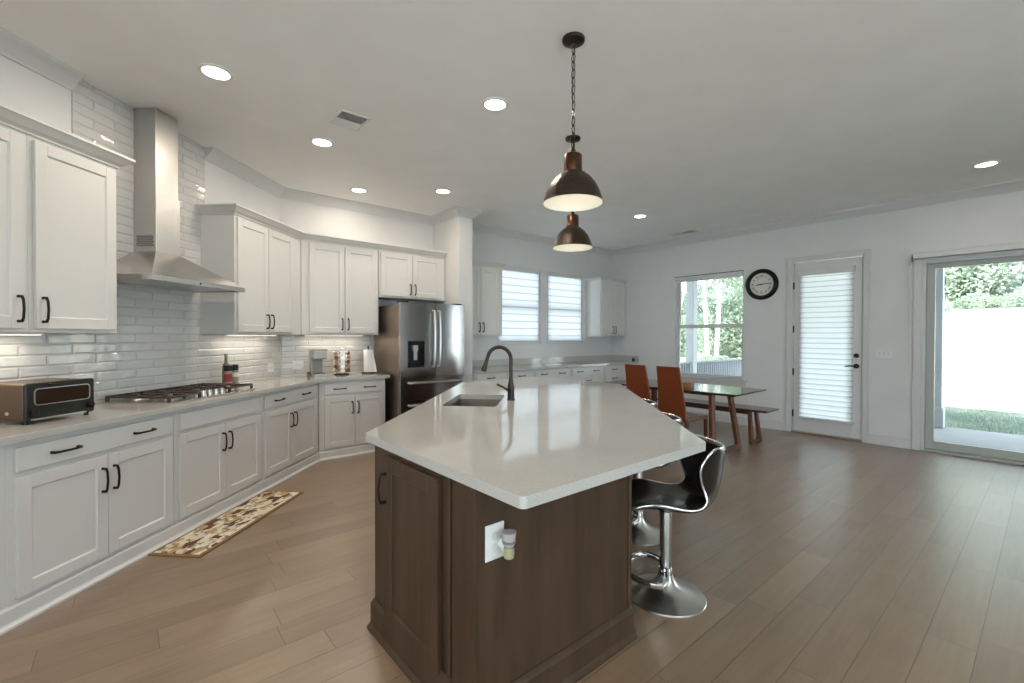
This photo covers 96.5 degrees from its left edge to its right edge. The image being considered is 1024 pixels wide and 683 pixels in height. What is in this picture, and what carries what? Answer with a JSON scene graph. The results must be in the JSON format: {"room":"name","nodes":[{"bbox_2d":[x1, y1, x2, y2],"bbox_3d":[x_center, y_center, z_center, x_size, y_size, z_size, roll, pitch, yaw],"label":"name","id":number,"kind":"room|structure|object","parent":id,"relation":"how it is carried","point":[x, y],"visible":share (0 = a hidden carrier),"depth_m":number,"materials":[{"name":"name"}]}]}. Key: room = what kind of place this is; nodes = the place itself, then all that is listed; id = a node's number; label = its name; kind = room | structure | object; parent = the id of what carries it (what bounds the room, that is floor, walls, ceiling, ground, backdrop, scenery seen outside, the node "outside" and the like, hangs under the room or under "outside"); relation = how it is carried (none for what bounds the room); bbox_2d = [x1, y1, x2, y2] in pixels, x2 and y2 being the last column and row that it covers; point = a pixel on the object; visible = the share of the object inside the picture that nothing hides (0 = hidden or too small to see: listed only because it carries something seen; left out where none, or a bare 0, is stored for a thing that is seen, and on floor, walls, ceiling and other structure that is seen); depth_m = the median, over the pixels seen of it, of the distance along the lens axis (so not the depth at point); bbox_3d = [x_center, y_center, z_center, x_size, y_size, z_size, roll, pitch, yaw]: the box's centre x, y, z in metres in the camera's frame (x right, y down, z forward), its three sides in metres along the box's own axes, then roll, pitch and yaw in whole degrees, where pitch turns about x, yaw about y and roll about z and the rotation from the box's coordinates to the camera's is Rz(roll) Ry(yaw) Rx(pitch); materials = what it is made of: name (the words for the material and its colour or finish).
{"room":"kitchen","nodes":[
{"label":"kitchen","id":0,"kind":"room"},
{"bbox_2d":[0,55,279,376],"bbox_3d":[-3.040,-0.190,2.095,0.150,3.090,6.672,0,1,5],"label":"wall","id":1,"kind":"structure","parent":0,"point":[22,89],"depth_m":2.91,"materials":[{"name":"paint"}]},
{"bbox_2d":[0,124,27,332],"bbox_3d":[-2.750,-0.579,2.249,0.380,1.065,0.435,0,1,5],"label":"upper cabinet","id":2,"kind":"object","parent":1,"relation":"attached to","point":[13,154],"visible":1,"depth_m":2.37,"materials":[{"name":"paint"}]},
{"bbox_2d":[0,27,83,90],"bbox_3d":[-3.015,-1.669,0.865,0.095,0.105,4.257,0,1,5],"label":"trim","id":3,"kind":"structure","parent":1,"relation":"attached to","point":[14,48],"depth_m":2.75,"materials":[{"name":"white paint"}]},
{"bbox_2d":[26,134,116,332],"bbox_3d":[-2.710,-0.584,2.719,0.380,1.065,0.504,0,1,5],"label":"upper cabinet","id":4,"kind":"object","parent":1,"relation":"attached to","point":[71,196],"visible":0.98,"depth_m":2.66,"materials":[{"name":"paint"}]},
{"bbox_2d":[0,333,43,334],"bbox_3d":[-2.800,-0.041,2.392,0.040,0.014,0.600,0,1,5],"label":"light","id":5,"kind":"object","parent":4,"relation":"attached to","point":[0,333],"visible":0.8,"depth_m":2.58,"materials":[{"name":"white plastic"}]},
{"bbox_2d":[0,103,135,168],"bbox_3d":[-2.723,-1.152,2.479,0.388,0.076,1.111,0,1,5],"label":"trim","id":6,"kind":"structure","parent":4,"relation":"attached to","point":[10,117],"depth_m":2.58,"materials":[{"name":"paint"}]},
{"bbox_2d":[0,80,280,403],"bbox_3d":[-2.922,-0.651,2.526,0.010,2.173,5.560,0,1,5],"label":"wall tile","id":7,"kind":"structure","parent":1,"relation":"attached to","point":[158,342],"depth_m":3.42,"materials":[{"name":"white tile"}]},
{"bbox_2d":[116,108,244,292],"bbox_3d":[-2.591,-1.085,3.517,0.477,1.325,0.930,0,1,5],"label":"range hood","id":8,"kind":"object","parent":1,"relation":"attached to","point":[155,261],"visible":0.99,"depth_m":3.43,"materials":[{"name":"metal"}]},
{"bbox_2d":[136,235,153,245],"bbox_3d":[-2.747,-0.753,3.420,0.136,0.078,0.003,0,1,5],"label":"vent grille","id":9,"kind":"object","parent":8,"relation":"attached to","point":[141,240],"depth_m":3.42,"materials":[{"name":"white metal"}]},
{"bbox_2d":[0,444,374,635],"bbox_3d":[-2.225,1.293,3.445,0.508,0.098,4.444,0,1,12],"label":"baseboard","id":10,"kind":"structure","parent":1,"relation":"attached to","point":[11,617],"depth_m":2.83,"materials":[{"name":"white paint"}]},
{"bbox_2d":[201,214,300,334],"bbox_3d":[-2.551,-0.605,4.614,0.380,1.065,1.083,0,1,5],"label":"upper cabinet","id":11,"kind":"object","parent":1,"relation":"attached to","point":[265,261],"visible":0.98,"depth_m":4.26,"materials":[{"name":"paint"}]},
{"bbox_2d":[225,334,276,335],"bbox_3d":[-2.614,-0.065,4.609,0.040,0.014,0.750,0,1,5],"label":"light","id":12,"kind":"object","parent":11,"relation":"attached to","point":[225,334],"visible":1,"depth_m":4.56,"materials":[{"name":"white plastic"}]},
{"bbox_2d":[195,203,447,258],"bbox_3d":[-1.945,-1.181,5.241,0.610,0.076,2.976,1,1,33],"label":"trim","id":13,"kind":"structure","parent":11,"relation":"attached to","point":[221,208],"depth_m":5.02,"materials":[{"name":"paint"}]},
{"bbox_2d":[280,198,432,375],"bbox_3d":[-1.924,-0.232,6.064,2.346,3.090,0.150,0,1,-40],"label":"wall","id":14,"kind":"structure","parent":0,"point":[303,216],"depth_m":5.88,"materials":[{"name":"paint"}]},
{"bbox_2d":[281,335,371,375],"bbox_3d":[-2.267,0.140,5.674,1.090,0.526,0.010,0,1,-40],"label":"wall tile","id":15,"kind":"structure","parent":14,"relation":"attached to","point":[293,347],"depth_m":5.62,"materials":[{"name":"white tile"}]},
{"bbox_2d":[292,361,302,368],"bbox_3d":[-2.544,0.279,5.429,0.125,0.100,0.008,0,1,-40],"label":"wall outlet","id":16,"kind":"object","parent":15,"relation":"attached to","point":[295,364],"visible":1,"depth_m":5.42,"materials":[{"name":"white plastic"}]},
{"bbox_2d":[301,240,377,334],"bbox_3d":[-2.110,-0.614,5.541,0.912,1.065,0.380,0,1,-40],"label":"upper cabinet","id":17,"kind":"object","parent":14,"relation":"attached to","point":[339,283],"visible":0.98,"depth_m":5.40,"materials":[{"name":"paint"}]},
{"bbox_2d":[378,250,443,301],"bbox_3d":[-1.389,-0.857,6.147,0.960,0.590,0.380,0,1,-40],"label":"upper cabinet","id":18,"kind":"object","parent":14,"relation":"attached to","point":[401,276],"visible":0.98,"depth_m":6.00,"materials":[{"name":"paint"}]},
{"bbox_2d":[433,216,472,381],"bbox_3d":[-0.844,-0.234,6.433,0.220,3.090,0.679,0,1,-40],"label":"wall column","id":19,"kind":"structure","parent":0,"point":[454,236],"depth_m":6.20,"materials":[{"name":"paint"}]},
{"bbox_2d":[0,0,1023,249],"bbox_3d":[1.345,-1.782,1.833,11.640,0.120,11.500,0,1,-40],"label":"ceiling","id":20,"kind":"structure","parent":0,"point":[702,116],"depth_m":3.19,"materials":[{"name":"paint"}]},
{"bbox_2d":[197,63,233,80],"bbox_3d":[-1.914,-1.737,2.954,0.200,0.010,0.200,0,1,-40],"label":"recessed light","id":21,"kind":"object","parent":20,"relation":"in","point":[213,71],"visible":1,"depth_m":2.95,"materials":[{"name":"white plastic"}]},
{"bbox_2d":[310,137,333,146],"bbox_3d":[-1.670,-1.748,4.016,0.200,0.010,0.200,0,1,-40],"label":"recessed light","id":22,"kind":"object","parent":20,"relation":"in","point":[318,141],"visible":1,"depth_m":4.01,"materials":[{"name":"white plastic"}]},
{"bbox_2d":[328,109,370,130],"bbox_3d":[-1.281,-1.743,3.608,0.240,0.008,0.280,0,1,-40],"label":"ceiling vent","id":23,"kind":"object","parent":20,"relation":"in","point":[343,118],"visible":1,"depth_m":3.60,"materials":[{"name":"white plastic"}]},
{"bbox_2d":[481,97,508,110],"bbox_3d":[-0.124,-1.737,3.353,0.200,0.010,0.200,0,1,-40],"label":"recessed light","id":24,"kind":"object","parent":20,"relation":"in","point":[491,103],"visible":1,"depth_m":3.34,"materials":[{"name":"white plastic"}]},
{"bbox_2d":[552,135,592,251],"bbox_3d":[0.522,-1.276,3.929,0.348,0.943,0.348,0,1,-40],"label":"pendant lamp","id":25,"kind":"object","parent":20,"relation":"hanging from","point":[572,238],"visible":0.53,"depth_m":3.87,"materials":[{"name":"brown metal"}]},
{"bbox_2d":[543,32,603,211],"bbox_3d":[0.351,-1.263,2.623,0.348,0.939,0.348,0,1,-40],"label":"pendant lamp","id":26,"kind":"object","parent":20,"relation":"hanging from","point":[573,189],"visible":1,"depth_m":2.58,"materials":[{"name":"brown metal"}]},
{"bbox_2d":[972,160,1000,167],"bbox_3d":[4.657,-1.738,4.490,0.200,0.010,0.200,0,1,-40],"label":"recessed light","id":27,"kind":"object","parent":20,"relation":"in","point":[992,162],"visible":1,"depth_m":4.48,"materials":[{"name":"white plastic"}]},
{"bbox_2d":[0,420,1023,682],"bbox_3d":[1.262,1.411,1.609,11.190,0.080,11.200,0,1,-40],"label":"floor","id":28,"kind":"structure","parent":0,"point":[813,558],"depth_m":2.51,"materials":[{"name":"brown wood"}]},
{"bbox_2d":[0,445,6,610],"bbox_3d":[-2.691,0.922,1.812,0.590,0.874,0.742,0,1,5],"label":"base cabinet","id":29,"kind":"object","parent":28,"relation":"on","point":[3,521],"visible":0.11,"depth_m":2.15,"materials":[{"name":"paint"}]},
{"bbox_2d":[6,412,173,606],"bbox_3d":[-2.600,0.913,2.658,0.630,0.874,0.958,0,1,5],"label":"base cabinet","id":30,"kind":"object","parent":28,"relation":"on","point":[75,500],"visible":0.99,"depth_m":2.49,"materials":[{"name":"paint"}]},
{"bbox_2d":[173,394,261,523],"bbox_3d":[-2.520,0.902,3.611,0.630,0.874,0.945,0,1,5],"label":"base cabinet","id":31,"kind":"object","parent":28,"relation":"on","point":[217,451],"visible":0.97,"depth_m":3.47,"materials":[{"name":"paint"}]},
{"bbox_2d":[0,372,389,445],"bbox_3d":[-2.480,0.445,3.594,1.136,0.038,4.988,0,1,12],"label":"countertop","id":32,"kind":"structure","parent":31,"relation":"on","point":[11,432],"depth_m":2.87,"materials":[{"name":"white stone"}]},
{"bbox_2d":[0,378,94,424],"bbox_3d":[-2.654,0.328,2.568,0.323,0.218,0.362,0,1,5],"label":"toaster oven","id":33,"kind":"object","parent":32,"relation":"on","point":[25,401],"visible":1,"depth_m":2.48,"materials":[{"name":"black metal"}]},
{"bbox_2d":[31,411,85,420],"bbox_3d":[-2.526,0.411,2.545,0.024,0.008,0.286,0,1,5],"label":"tray","id":34,"kind":"object","parent":33,"relation":"on","point":[58,413],"depth_m":2.51,"materials":[{"name":"silver metal"}]},
{"bbox_2d":[102,383,254,403],"bbox_3d":[-2.559,0.399,3.606,0.510,0.052,0.910,0,1,5],"label":"gas cooktop","id":35,"kind":"object","parent":32,"relation":"in","point":[177,394],"visible":1,"depth_m":3.43,"materials":[{"name":"metal"}]},
{"bbox_2d":[223,365,232,386],"bbox_3d":[-2.614,0.318,4.207,0.074,0.200,0.074,0,1,5],"label":"bottle","id":36,"kind":"object","parent":32,"relation":"on","point":[227,374],"visible":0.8,"depth_m":4.18,"materials":[{"name":"red glass"}]},
{"bbox_2d":[231,364,238,382],"bbox_3d":[-2.624,0.317,4.323,0.068,0.200,0.068,0,1,5],"label":"bottle","id":37,"kind":"object","parent":32,"relation":"on","point":[235,371],"visible":0.61,"depth_m":4.30,"materials":[{"name":"grey"}]},
{"bbox_2d":[308,349,327,376],"bbox_3d":[-2.297,0.248,5.408,0.170,0.315,0.200,0,1,-40],"label":"coffee maker","id":38,"kind":"object","parent":32,"relation":"on","point":[316,356],"visible":0.91,"depth_m":5.37,"materials":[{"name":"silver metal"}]},
{"bbox_2d":[362,346,374,373],"bbox_3d":[-1.816,0.230,5.775,0.164,0.345,0.164,0,1,-40],"label":"paper towel holder","id":39,"kind":"object","parent":32,"relation":"on","point":[367,346],"visible":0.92,"depth_m":5.72,"materials":[{"name":"grey metal"}]},
{"bbox_2d":[363,350,376,371],"bbox_3d":[-1.804,0.243,5.783,0.144,0.280,0.120,0,1,-40],"label":"paper towel roll","id":40,"kind":"object","parent":39,"relation":"on","point":[369,365],"visible":1,"depth_m":5.73,"materials":[{"name":"white paper"}]},
{"bbox_2d":[148,490,303,557],"bbox_3d":[-2.068,1.337,3.460,0.350,0.008,1.200,0,1,5],"label":"kitchen rug","id":41,"kind":"object","parent":28,"relation":"on","point":[200,541],"visible":1,"depth_m":3.30,"materials":[{"name":"fabric"}]},
{"bbox_2d":[261,383,317,480],"bbox_3d":[-2.438,0.891,4.584,0.630,0.874,0.999,0,1,5],"label":"base cabinet","id":42,"kind":"object","parent":28,"relation":"on","point":[289,417],"visible":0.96,"depth_m":4.45,"materials":[{"name":"paint"}]},
{"bbox_2d":[318,378,384,451],"bbox_3d":[-2.002,0.882,5.505,0.780,0.874,0.615,0,1,-40],"label":"base cabinet","id":43,"kind":"object","parent":28,"relation":"on","point":[347,410],"visible":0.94,"depth_m":5.26,"materials":[{"name":"paint"}]},
{"bbox_2d":[374,301,463,422],"bbox_3d":[-1.185,0.411,5.963,0.904,1.810,0.862,0,1,-40],"label":"refrigerator","id":44,"kind":"object","parent":28,"relation":"on","point":[420,346],"visible":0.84,"depth_m":5.63,"materials":[{"name":"metal"}]},
{"bbox_2d":[472,372,505,380],"bbox_3d":[-0.473,0.873,6.644,0.565,0.874,0.660,0,1,-40],"label":"base cabinet","id":45,"kind":"object","parent":28,"relation":"on","point":[497,375],"visible":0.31,"depth_m":6.38,"materials":[{"name":"paint"}]},
{"bbox_2d":[472,360,638,373],"bbox_3d":[0.742,0.406,7.693,3.817,0.038,0.654,0,1,-40],"label":"countertop","id":46,"kind":"structure","parent":45,"relation":"on","point":[490,369],"depth_m":7.41,"materials":[{"name":"white stone"}]},
{"bbox_2d":[367,445,636,682],"bbox_3d":[0.053,0.910,3.418,1.263,0.875,3.856,0,1,5],"label":"kitchen island","id":47,"kind":"object","parent":28,"relation":"on","point":[556,611],"visible":0.75,"depth_m":1.79,"materials":[{"name":"brown wood"}]},
{"bbox_2d":[485,521,503,562],"bbox_3d":[-0.060,0.696,1.590,0.082,0.125,0.008,0,1,-40],"label":"wall outlet","id":48,"kind":"object","parent":47,"relation":"attached to","point":[493,532],"visible":0.93,"depth_m":1.58,"materials":[{"name":"white plastic"}]},
{"bbox_2d":[498,529,516,559],"bbox_3d":[-0.016,0.700,1.578,0.052,0.096,0.068,0,1,-40],"label":"air freshener","id":49,"kind":"object","parent":48,"relation":"attached to","point":[507,542],"visible":1,"depth_m":1.56,"materials":[{"name":"white plastic"}]},
{"bbox_2d":[503,546,514,559],"bbox_3d":[-0.011,0.727,1.572,0.040,0.042,0.040,0,1,-40],"label":"oil bottle","id":50,"kind":"object","parent":49,"relation":"on","point":[508,551],"depth_m":1.56,"materials":[{"name":"beige"}]},
{"bbox_2d":[366,376,705,508],"bbox_3d":[0.184,0.453,3.386,1.592,0.038,4.087,0,1,5],"label":"island countertop","id":51,"kind":"structure","parent":47,"relation":"on","point":[558,438],"depth_m":2.15,"materials":[{"name":"white stone"}]},
{"bbox_2d":[450,399,501,406],"bbox_3d":[-0.267,0.569,3.396,0.415,0.194,0.670,0,1,5],"label":"sink","id":52,"kind":"object","parent":51,"relation":"in","point":[461,402],"visible":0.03,"depth_m":3.71,"materials":[{"name":"silver metal"}]},
{"bbox_2d":[481,345,514,400],"bbox_3d":[-0.104,0.230,3.394,0.256,0.406,0.062,0,1,5],"label":"kitchen faucet","id":53,"kind":"object","parent":51,"relation":"on","point":[510,389],"visible":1,"depth_m":3.38,"materials":[{"name":"black metal"}]},
{"bbox_2d":[506,370,533,378],"bbox_3d":[-0.050,0.870,7.001,0.536,0.874,0.660,0,1,-40],"label":"base cabinet","id":54,"kind":"object","parent":28,"relation":"on","point":[529,373],"visible":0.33,"depth_m":6.78,"materials":[{"name":"paint"}]},
{"bbox_2d":[534,368,570,378],"bbox_3d":[0.471,0.866,7.442,0.821,0.874,0.660,0,1,-40],"label":"base cabinet","id":55,"kind":"object","parent":28,"relation":"on","point":[561,372],"visible":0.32,"depth_m":7.24,"materials":[{"name":"paint"}]},
{"bbox_2d":[570,366,603,381],"bbox_3d":[1.113,0.862,7.984,0.851,0.874,0.660,0,1,-40],"label":"base cabinet","id":56,"kind":"object","parent":28,"relation":"on","point":[593,373],"visible":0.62,"depth_m":7.76,"materials":[{"name":"paint"}]},
{"bbox_2d":[604,365,622,381],"bbox_3d":[1.655,0.858,8.443,0.561,0.874,0.660,0,1,-40],"label":"base cabinet","id":57,"kind":"object","parent":28,"relation":"on","point":[611,372],"visible":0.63,"depth_m":8.20,"materials":[{"name":"paint"}]},
{"bbox_2d":[625,364,657,408],"bbox_3d":[1.691,0.803,5.729,0.549,1.045,0.429,0,1,-40],"label":"dining chair","id":58,"kind":"object","parent":28,"relation":"on","point":[637,382],"visible":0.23,"depth_m":5.55,"materials":[{"name":"orange leather"}]},
{"bbox_2d":[632,412,681,545],"bbox_3d":[0.916,0.935,3.225,0.540,0.833,0.428,0,1,5],"label":"bar stool","id":59,"kind":"object","parent":28,"relation":"on","point":[644,533],"visible":0.2,"depth_m":3.14,"materials":[{"name":"black leather"}]},
{"bbox_2d":[631,435,725,617],"bbox_3d":[0.851,0.944,2.448,0.540,0.833,0.428,0,1,5],"label":"bar stool","id":60,"kind":"object","parent":28,"relation":"on","point":[663,594],"visible":0.78,"depth_m":2.41,"materials":[{"name":"black leather"}]},
{"bbox_2d":[656,366,707,436],"bbox_3d":[1.975,0.807,5.393,0.549,1.045,0.429,0,1,-40],"label":"dining chair","id":61,"kind":"object","parent":28,"relation":"on","point":[671,399],"visible":0.62,"depth_m":5.24,"materials":[{"name":"orange leather"}]},
{"bbox_2d":[606,379,766,451],"bbox_3d":[2.193,0.949,5.972,0.850,0.750,1.800,0,1,-40],"label":"dining table","id":62,"kind":"object","parent":28,"relation":"on","point":[709,390],"visible":0.46,"depth_m":5.60,"materials":[{"name":"brown wood"}]},
{"bbox_2d":[657,397,778,444],"bbox_3d":[2.807,1.093,6.447,0.380,0.455,1.630,0,1,-40],"label":"bench","id":63,"kind":"object","parent":28,"relation":"on","point":[703,404],"visible":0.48,"depth_m":6.05,"materials":[{"name":"brown wood"}]},
{"bbox_2d":[472,231,611,359],"bbox_3d":[0.532,-0.248,8.035,3.990,3.090,0.150,0,1,-40],"label":"wall","id":64,"kind":"structure","parent":0,"point":[487,247],"depth_m":7.95,"materials":[{"name":"paint"}]},
{"bbox_2d":[472,265,501,335],"bbox_3d":[-0.516,-0.592,6.790,0.735,1.020,0.388,0,1,-40],"label":"upper cabinet","id":65,"kind":"object","parent":64,"relation":"attached to","point":[487,281],"visible":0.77,"depth_m":6.72,"materials":[{"name":"paint"}]},
{"bbox_2d":[473,259,506,268],"bbox_3d":[-0.497,-1.140,6.802,0.796,0.076,0.386,0,1,-40],"label":"trim","id":66,"kind":"structure","parent":65,"relation":"attached to","point":[475,261],"depth_m":6.71,"materials":[{"name":"paint"}]},
{"bbox_2d":[497,301,541,344],"bbox_3d":[0.097,-0.593,7.641,0.980,1.275,0.142,0,1,-40],"label":"window","id":67,"kind":"structure","parent":64,"relation":"in","point":[498,343],"depth_m":7.62,"materials":[{"name":"white paint"}]},
{"bbox_2d":[497,266,540,341],"bbox_3d":[0.118,-0.609,7.616,0.974,1.233,0.059,0,1,-40],"label":"window blind","id":68,"kind":"object","parent":67,"relation":"attached to","point":[520,286],"visible":0.77,"depth_m":7.61,"materials":[{"name":"white paint"}]},
{"bbox_2d":[472,355,638,366],"bbox_3d":[0.742,0.334,7.692,3.817,0.106,0.654,0,1,-40],"label":"backsplash","id":69,"kind":"structure","parent":64,"relation":"attached to","point":[518,361],"depth_m":8.07,"materials":[{"name":"white stone"}]},
{"bbox_2d":[547,271,583,341],"bbox_3d":[0.966,-0.615,8.332,0.954,1.233,0.059,0,1,-40],"label":"window blind","id":70,"kind":"object","parent":64,"relation":"attached to","point":[563,290],"visible":1,"depth_m":8.29,"materials":[{"name":"white fabric"}]},
{"bbox_2d":[587,279,624,336],"bbox_3d":[1.829,-0.621,8.771,0.745,1.055,0.388,0,1,-40],"label":"upper cabinet","id":71,"kind":"object","parent":64,"relation":"attached to","point":[605,298],"visible":1,"depth_m":8.59,"materials":[{"name":"paint"}]},
{"bbox_2d":[585,277,627,281],"bbox_3d":[1.809,-1.168,8.751,0.806,0.038,0.386,0,1,-40],"label":"trim","id":72,"kind":"structure","parent":71,"relation":"attached to","point":[595,278],"depth_m":8.57,"materials":[{"name":"paint"}]},
{"bbox_2d":[611,190,1023,449],"bbox_3d":[5.507,-0.204,5.124,0.150,3.090,10.720,0,1,-40],"label":"wall","id":73,"kind":"structure","parent":0,"point":[893,237],"depth_m":6.50,"materials":[{"name":"paint"}]},
{"bbox_2d":[205,147,1023,256],"bbox_3d":[2.796,-1.677,2.865,6.892,0.105,10.800,0,1,-40],"label":"trim","id":74,"kind":"structure","parent":73,"relation":"attached to","point":[213,155],"depth_m":5.97,"materials":[{"name":"white paint"}]},
{"bbox_2d":[676,277,746,386],"bbox_3d":[3.302,-0.213,7.679,0.200,1.840,1.310,0,1,-40],"label":"window","id":75,"kind":"structure","parent":73,"relation":"in","point":[699,378],"depth_m":7.70,"materials":[{"name":"white paint"}]},
{"bbox_2d":[675,270,743,282],"bbox_3d":[3.285,-1.081,7.660,0.070,0.097,1.176,0,1,-40],"label":"roller blind","id":76,"kind":"object","parent":75,"relation":"attached to","point":[740,273],"visible":1,"depth_m":7.59,"materials":[{"name":"white paint"}]},
{"bbox_2d":[657,405,785,430],"bbox_3d":[3.214,1.239,7.710,0.030,0.135,2.560,0,1,-40],"label":"baseboard","id":77,"kind":"structure","parent":73,"relation":"attached to","point":[742,420],"depth_m":7.17,"materials":[{"name":"white paint"}]},
{"bbox_2d":[745,269,778,299],"bbox_3d":[3.805,-0.874,6.977,0.050,0.474,0.474,0,1,-40],"label":"wall clock","id":78,"kind":"object","parent":73,"relation":"attached to","point":[761,284],"visible":1,"depth_m":6.97,"materials":[{"name":"black plastic"}]},
{"bbox_2d":[785,248,870,442],"bbox_3d":[4.404,0.052,6.388,0.206,2.545,0.984,0,1,-40],"label":"door","id":79,"kind":"structure","parent":73,"relation":"in","point":[859,431],"depth_m":6.22,"materials":[{"name":"white paint"}]},
{"bbox_2d":[798,265,855,424],"bbox_3d":[4.355,0.047,6.347,0.055,2.125,0.666,0,1,-40],"label":"door blind","id":80,"kind":"object","parent":79,"relation":"attached to","point":[826,294],"visible":1,"depth_m":6.33,"materials":[{"name":"white fabric"}]},
{"bbox_2d":[876,349,891,357],"bbox_3d":[4.777,0.156,5.867,0.011,0.115,0.165,0,1,-40],"label":"light switch","id":81,"kind":"object","parent":73,"relation":"attached to","point":[880,353],"visible":1,"depth_m":5.87,"materials":[{"name":"white plastic"}]},
{"bbox_2d":[868,433,910,448],"bbox_3d":[4.806,1.264,5.828,0.030,0.135,0.430,0,1,-40],"label":"baseboard","id":82,"kind":"structure","parent":73,"relation":"attached to","point":[879,439],"depth_m":5.81,"materials":[{"name":"white paint"}]},
{"bbox_2d":[911,249,1023,465],"bbox_3d":[5.855,0.149,4.697,0.175,2.395,2.620,0,1,-40],"label":"door","id":83,"kind":"structure","parent":73,"relation":"in","point":[924,272],"depth_m":5.57,"materials":[{"name":"white paint"}]},
{"bbox_2d":[908,242,1023,364],"bbox_3d":[5.753,-0.376,4.623,0.079,1.373,2.650,0,1,-40],"label":"shade valance","id":84,"kind":"object","parent":83,"relation":"attached to","point":[1020,245],"visible":1,"depth_m":5.26,"materials":[{"name":"white paint"}]},
{"label":"outside","id":85,"kind":"structure","parent":0,"visible":0},
{"bbox_2d":[943,306,1023,412],"bbox_3d":[21.734,0.013,28.195,54.400,3.206,75.000,0,1,-40],"label":"fence","id":86,"kind":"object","parent":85,"point":[983,361],"depth_m":13.17,"materials":[{"name":"white"}]},
{"bbox_2d":[680,353,712,371],"bbox_3d":[7.358,0.909,18.150,1.685,0.928,1.390,0,1,-43],"label":"shrub","id":87,"kind":"object","parent":86,"relation":"on","point":[699,357],"visible":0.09,"depth_m":17.88,"materials":[{"name":"green plant"}]},
{"bbox_2d":[683,281,714,317],"bbox_3d":[12.081,-3.101,33.657,6.590,10.121,5.687,0,1,-26],"label":"tree","id":88,"kind":"object","parent":86,"relation":"on","point":[700,310],"visible":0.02,"depth_m":33.73,"materials":[{"name":"green plant"}]},
{"bbox_2d":[680,286,727,358],"bbox_3d":[8.474,-2.162,23.812,4.702,8.806,4.509,0,1,-44],"label":"tree","id":89,"kind":"object","parent":86,"relation":"on","point":[700,343],"visible":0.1,"depth_m":22.88,"materials":[{"name":"green plant"}]},
{"bbox_2d":[702,279,716,358],"bbox_3d":[7.896,-3.956,17.960,3.360,10.155,4.067,1,1,43],"label":"tree","id":90,"kind":"object","parent":86,"relation":"on","point":[706,330],"visible":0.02,"depth_m":18.07,"materials":[{"name":"green plant"}]},
{"bbox_2d":[701,355,730,373],"bbox_3d":[7.444,0.901,16.346,1.555,0.856,1.283,0,1,12],"label":"shrub","id":91,"kind":"object","parent":86,"relation":"on","point":[720,357],"visible":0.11,"depth_m":16.40,"materials":[{"name":"green plant"}]},
{"bbox_2d":[697,277,742,358],"bbox_3d":[12.370,-2.763,24.238,4.681,9.142,4.882,0,1,-35],"label":"tree","id":92,"kind":"object","parent":86,"relation":"on","point":[731,310],"visible":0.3,"depth_m":23.64,"materials":[{"name":"green plant"}]},
{"bbox_2d":[713,278,726,356],"bbox_3d":[8.268,-4.005,18.813,3.350,10.122,4.053,0,1,9],"label":"tree","id":93,"kind":"object","parent":86,"relation":"on","point":[718,283],"visible":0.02,"depth_m":18.80,"materials":[{"name":"green plant"}]},
{"bbox_2d":[944,299,952,310],"bbox_3d":[18.503,-1.549,20.153,1.251,0.834,1.516,0,1,-2],"label":"shrub","id":94,"kind":"object","parent":86,"relation":"on","point":[947,304],"visible":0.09,"depth_m":19.54,"materials":[{"name":"green plant"}]},
{"bbox_2d":[951,292,1003,309],"bbox_3d":[19.723,-1.641,19.405,1.632,0.898,1.346,1,1,38],"label":"shrub","id":95,"kind":"object","parent":86,"relation":"on","point":[966,302],"visible":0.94,"depth_m":19.18,"materials":[{"name":"green plant"}]},
{"bbox_2d":[934,427,1023,451],"bbox_3d":[7.152,1.449,5.214,2.460,0.110,10.700,0,1,-40],"label":"floor","id":96,"kind":"structure","parent":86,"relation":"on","point":[1011,442],"depth_m":6.49,"materials":[{"name":"concrete"}]},
{"bbox_2d":[686,281,697,372],"bbox_3d":[3.491,-0.106,8.882,0.205,2.900,0.205,0,1,-40],"label":"porch post","id":97,"kind":"object","parent":96,"relation":"on","point":[691,287],"visible":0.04,"depth_m":8.82,"materials":[{"name":"white paint"}]},
{"bbox_2d":[680,358,741,375],"bbox_3d":[4.180,0.839,9.438,3.280,1.000,0.090,0,1,-40],"label":"porch railing","id":98,"kind":"object","parent":96,"relation":"on","point":[732,367],"visible":0.2,"depth_m":9.53,"materials":[{"name":"grey paint"}]},
{"bbox_2d":[934,268,944,427],"bbox_3d":[6.809,-0.081,7.327,0.200,2.900,0.200,0,1,-40],"label":"porch post","id":99,"kind":"object","parent":96,"relation":"on","point":[939,410],"visible":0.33,"depth_m":7.25,"materials":[{"name":"white paint"}]},
{"bbox_2d":[944,263,1020,306],"bbox_3d":[20.825,-5.854,22.284,5.167,10.090,5.388,0,1,4],"label":"tree","id":100,"kind":"object","parent":86,"relation":"on","point":[959,282],"visible":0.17,"depth_m":20.43,"materials":[{"name":"green plant"}]},
{"bbox_2d":[945,407,1023,434],"bbox_3d":[8.765,1.478,8.085,3.690,0.075,17.000,0,1,-40],"label":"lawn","id":101,"kind":"structure","parent":86,"relation":"on","point":[965,409],"depth_m":8.22,"materials":[{"name":"green plant"}]},
{"bbox_2d":[943,405,1023,434],"bbox_3d":[7.619,1.394,9.409,3.670,0.060,9.530,0,1,-40],"label":"grass","id":102,"kind":"structure","parent":101,"relation":"on","point":[1014,414],"depth_m":8.29,"materials":[{"name":"green plant"}]},
{"bbox_2d":[993,262,1023,304],"bbox_3d":[24.687,-6.217,19.328,6.742,10.355,5.818,0,1,-37],"label":"tree","id":103,"kind":"object","parent":86,"relation":"on","point":[1013,287],"visible":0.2,"depth_m":20.08,"materials":[{"name":"green plant"}]},
{"bbox_2d":[994,290,1023,307],"bbox_3d":[20.706,-1.684,18.467,1.682,0.926,1.388,0,1,-10],"label":"shrub","id":104,"kind":"object","parent":86,"relation":"on","point":[1018,299],"visible":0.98,"depth_m":18.48,"materials":[{"name":"green plant"}]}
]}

